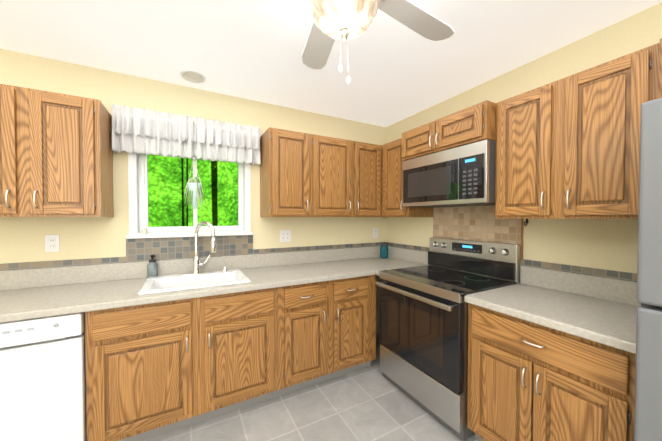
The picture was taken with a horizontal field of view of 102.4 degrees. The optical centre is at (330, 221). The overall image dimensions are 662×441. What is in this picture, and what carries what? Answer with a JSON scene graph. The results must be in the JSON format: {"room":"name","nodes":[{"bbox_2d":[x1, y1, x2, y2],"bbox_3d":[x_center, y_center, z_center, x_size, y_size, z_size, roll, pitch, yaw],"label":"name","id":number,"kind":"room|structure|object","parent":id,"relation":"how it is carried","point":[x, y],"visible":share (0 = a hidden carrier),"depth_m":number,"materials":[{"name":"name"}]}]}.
{"room":"kitchen","nodes":[
{"label":"kitchen","id":0,"kind":"room"},
{"bbox_2d":[0,48,385,333],"bbox_3d":[-1.406,0.118,2.180,4.600,2.460,0.150,-1,1,-28],"label":"wall","id":1,"kind":"structure","parent":0,"point":[22,239],"depth_m":2.03,"materials":[{"name":"paint"}]},
{"bbox_2d":[45,235,59,251],"bbox_3d":[-1.905,0.149,1.820,0.072,0.116,0.008,-1,1,-28],"label":"electrical outlet","id":2,"kind":"object","parent":1,"relation":"attached to","point":[52,243],"visible":1,"depth_m":1.82,"materials":[{"name":"white paint"}]},
{"bbox_2d":[0,84,113,216],"bbox_3d":[-1.832,-0.398,1.641,0.697,0.740,0.374,-1,1,-28],"label":"upper cabinet","id":3,"kind":"object","parent":1,"relation":"attached to","point":[56,155],"visible":1,"depth_m":1.57,"materials":[{"name":"brown wood"}]},
{"bbox_2d":[111,104,260,209],"bbox_3d":[-1.101,-0.459,2.153,1.066,0.777,0.171,-1,1,-28],"label":"valance curtain","id":4,"kind":"object","parent":1,"relation":"attached to","point":[145,131],"visible":1,"depth_m":2.10,"materials":[{"name":"white fabric"}]},
{"bbox_2d":[184,121,206,209],"bbox_3d":[-1.085,-0.437,2.131,0.162,0.733,0.117,-1,1,-28],"label":"hanging planter","id":5,"kind":"object","parent":4,"relation":"on","point":[195,132],"depth_m":2.14,"materials":[{"name":"metal"}]},
{"bbox_2d":[128,151,250,234],"bbox_3d":[-1.167,-0.269,2.287,0.900,0.740,0.147,-1,1,-28],"label":"window","id":6,"kind":"structure","parent":1,"relation":"in","point":[143,187],"depth_m":2.15,"materials":[{"name":"white paint"}]},
{"bbox_2d":[126,232,252,238],"bbox_3d":[-1.125,0.113,2.217,0.930,0.024,0.049,-1,1,-28],"label":"window sill","id":7,"kind":"structure","parent":1,"relation":"attached to","point":[181,235],"depth_m":2.15,"materials":[{"name":"white paint"}]},
{"bbox_2d":[141,228,146,234],"bbox_3d":[-1.440,0.074,2.051,0.046,0.056,0.044,-1,1,-28],"label":"figurine","id":8,"kind":"object","parent":7,"relation":"on","point":[144,232],"visible":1,"depth_m":2.04,"materials":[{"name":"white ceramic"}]},
{"bbox_2d":[0,235,380,270],"bbox_3d":[-1.369,0.218,2.111,4.578,0.182,0.008,-1,1,-28],"label":"trim","id":9,"kind":"structure","parent":1,"relation":"attached to","point":[144,249],"depth_m":2.17,"materials":[{"name":"tile"}]},
{"bbox_2d":[280,230,290,241],"bbox_3d":[-0.444,0.141,2.608,0.115,0.116,0.008,-1,1,-28],"label":"electrical outlet","id":10,"kind":"object","parent":1,"relation":"attached to","point":[285,235],"visible":1,"depth_m":2.60,"materials":[{"name":"white paint"}]},
{"bbox_2d":[260,127,380,216],"bbox_3d":[-0.059,-0.414,2.596,1.171,0.740,0.374,-1,1,-28],"label":"upper cabinet","id":11,"kind":"object","parent":1,"relation":"attached to","point":[306,175],"visible":1,"depth_m":2.40,"materials":[{"name":"brown wood"}]},
{"bbox_2d":[373,228,377,237],"bbox_3d":[0.524,0.133,3.130,0.072,0.116,0.008,-1,1,-28],"label":"electrical outlet","id":12,"kind":"object","parent":1,"relation":"attached to","point":[375,232],"visible":1,"depth_m":3.12,"materials":[{"name":"white paint"}]},
{"bbox_2d":[143,333,476,440],"bbox_3d":[-0.280,1.422,0.110,4.900,0.080,4.900,-1,1,-28],"label":"floor","id":13,"kind":"structure","parent":0,"point":[371,403],"depth_m":1.83,"materials":[{"name":"tile"}]},
{"bbox_2d":[0,312,86,440],"bbox_3d":[-1.746,0.922,1.550,0.616,0.872,0.640,-1,1,-28],"label":"dishwasher","id":14,"kind":"object","parent":13,"relation":"on","point":[42,378],"visible":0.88,"depth_m":1.36,"materials":[{"name":"white"}]},
{"bbox_2d":[85,287,277,440],"bbox_3d":[-0.999,0.916,1.956,1.076,0.872,0.648,-1,1,-28],"label":"base cabinet","id":15,"kind":"object","parent":13,"relation":"on","point":[155,369],"visible":1,"depth_m":1.65,"materials":[{"name":"brown wood"}]},
{"bbox_2d":[0,221,423,322],"bbox_3d":[-0.623,0.297,2.139,3.257,0.609,0.665,-1,1,-28],"label":"countertop","id":16,"kind":"structure","parent":15,"relation":"on","point":[25,294],"depth_m":1.93,"materials":[{"name":"stone"}]},
{"bbox_2d":[147,255,157,277],"bbox_3d":[-1.372,0.345,2.046,0.070,0.178,0.070,-1,1,-28],"label":"soap dispenser","id":17,"kind":"object","parent":16,"relation":"on","point":[152,268],"visible":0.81,"depth_m":2.02,"materials":[{"name":"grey glass"}]},
{"bbox_2d":[138,269,250,294],"bbox_3d":[-0.974,0.511,1.953,0.660,0.188,0.472,-1,1,-28],"label":"sink","id":18,"kind":"object","parent":16,"relation":"in","point":[198,280],"depth_m":1.98,"materials":[{"name":"white ceramic"}]},
{"bbox_2d":[179,221,226,275],"bbox_3d":[-0.989,0.204,2.074,0.352,0.421,0.197,-1,1,-28],"label":"faucet","id":19,"kind":"object","parent":16,"relation":"on","point":[196,259],"depth_m":2.09,"materials":[{"name":"silver metal"}]},
{"bbox_2d":[380,242,387,257],"bbox_3d":[0.615,0.329,3.080,0.094,0.176,0.094,-1,1,-28],"label":"jar","id":20,"kind":"object","parent":16,"relation":"on","point":[384,250],"visible":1,"depth_m":3.04,"materials":[{"name":"teal glass"}]},
{"bbox_2d":[275,281,328,396],"bbox_3d":[-0.335,0.910,2.313,0.428,0.872,0.650,-1,1,-28],"label":"base cabinet","id":21,"kind":"object","parent":13,"relation":"on","point":[303,332],"visible":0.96,"depth_m":2.05,"materials":[{"name":"brown wood"}]},
{"bbox_2d":[325,274,375,380],"bbox_3d":[0.066,0.906,2.529,0.478,0.872,0.650,-1,1,-28],"label":"base cabinet","id":22,"kind":"object","parent":13,"relation":"on","point":[352,324],"visible":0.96,"depth_m":2.27,"materials":[{"name":"brown wood"}]},
{"bbox_2d":[376,252,428,275],"bbox_3d":[0.698,0.386,2.449,0.637,0.165,0.045,-1,1,-28],"label":"countertop","id":23,"kind":"structure","parent":22,"relation":"on","point":[394,260],"depth_m":2.72,"materials":[{"name":"stone"}]},
{"bbox_2d":[375,237,520,440],"bbox_3d":[0.854,0.755,2.072,0.723,1.190,0.768,-1,1,-28],"label":"range","id":24,"kind":"object","parent":13,"relation":"on","point":[423,332],"visible":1,"depth_m":1.89,"materials":[{"name":"silver metal"}]},
{"bbox_2d":[467,303,635,440],"bbox_3d":[1.240,0.924,1.440,0.650,0.872,0.706,-1,1,-28],"label":"base cabinet","id":25,"kind":"object","parent":13,"relation":"on","point":[529,381],"visible":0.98,"depth_m":1.26,"materials":[{"name":"brown wood"}]},
{"bbox_2d":[464,266,640,353],"bbox_3d":[1.245,0.403,1.434,0.637,0.165,0.709,-1,1,-28],"label":"countertop","id":26,"kind":"structure","parent":25,"relation":"on","point":[602,310],"depth_m":1.43,"materials":[{"name":"stone"}]},
{"bbox_2d":[634,98,661,440],"bbox_3d":[1.509,0.486,0.738,0.781,1.772,0.755,-1,1,-28],"label":"fridge","id":27,"kind":"object","parent":13,"relation":"on","point":[648,401],"visible":1,"depth_m":0.88,"materials":[{"name":"grey metal"}]},
{"bbox_2d":[0,0,661,126],"bbox_3d":[-0.280,-1.117,0.069,4.900,0.080,4.900,-1,1,-28],"label":"ceiling","id":28,"kind":"structure","parent":0,"point":[254,49],"depth_m":1.66,"materials":[{"name":"paint"}]},
{"bbox_2d":[180,70,205,82],"bbox_3d":[-1.056,-1.105,2.036,0.176,0.008,0.176,-1,1,-28],"label":"recessed light","id":29,"kind":"object","parent":28,"relation":"in","point":[192,76],"visible":1,"depth_m":2.03,"materials":[{"name":"white paint"}]},
{"bbox_2d":[302,0,454,83],"bbox_3d":[0.076,-0.800,1.004,1.171,0.584,1.196,-1,1,-28],"label":"ceiling fan","id":30,"kind":"object","parent":28,"relation":"hanging from","point":[343,20],"visible":1,"depth_m":1.09,"materials":[{"name":"white"}]},
{"bbox_2d":[385,2,661,273],"bbox_3d":[1.776,0.133,1.282,0.150,2.460,4.750,-1,1,-28],"label":"wall","id":31,"kind":"structure","parent":0,"point":[608,244],"depth_m":1.67,"materials":[{"name":"paint"}]},
{"bbox_2d":[381,138,432,216],"bbox_3d":[0.658,-0.417,2.789,0.374,0.740,0.715,-1,1,-28],"label":"upper cabinet","id":32,"kind":"object","parent":31,"relation":"attached to","point":[391,181],"visible":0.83,"depth_m":2.56,"materials":[{"name":"brown wood"}]},
{"bbox_2d":[402,100,495,160],"bbox_3d":[0.967,-0.656,2.111,0.468,0.240,0.762,-1,1,-28],"label":"upper cabinet","id":33,"kind":"object","parent":31,"relation":"attached to","point":[473,124],"visible":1,"depth_m":1.89,"materials":[{"name":"brown wood"}]},
{"bbox_2d":[403,139,495,207],"bbox_3d":[0.992,-0.329,2.129,0.411,0.408,0.758,-1,1,-28],"label":"microwave","id":34,"kind":"object","parent":33,"relation":"attached to","point":[462,176],"visible":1,"depth_m":1.92,"materials":[{"name":"grey metal"}]},
{"bbox_2d":[386,206,636,281],"bbox_3d":[1.339,0.167,1.921,0.011,0.570,2.888,-1,1,-28],"label":"backsplash","id":35,"kind":"structure","parent":31,"relation":"attached to","point":[481,223],"depth_m":2.11,"materials":[{"name":"tile"}]},
{"bbox_2d":[495,43,659,218],"bbox_3d":[1.354,-0.391,1.498,0.374,0.750,0.686,-1,1,-28],"label":"upper cabinet","id":36,"kind":"object","parent":31,"relation":"attached to","point":[568,147],"visible":0.98,"depth_m":1.36,"materials":[{"name":"brown wood"}]},
{"bbox_2d":[658,38,661,98],"bbox_3d":[1.689,-0.593,0.836,0.408,0.325,0.788,-1,1,-28],"label":"upper cabinet","id":37,"kind":"object","parent":31,"relation":"attached to","point":[660,71],"visible":0.57,"depth_m":1.11,"materials":[{"name":"brown wood"}]},
{"label":"outside","id":38,"kind":"structure","parent":0,"visible":0},
{"bbox_2d":[148,155,237,226],"bbox_3d":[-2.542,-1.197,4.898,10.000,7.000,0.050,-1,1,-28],"label":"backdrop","id":39,"kind":"structure","parent":38,"point":[168,178],"depth_m":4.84,"materials":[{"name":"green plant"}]}
]}

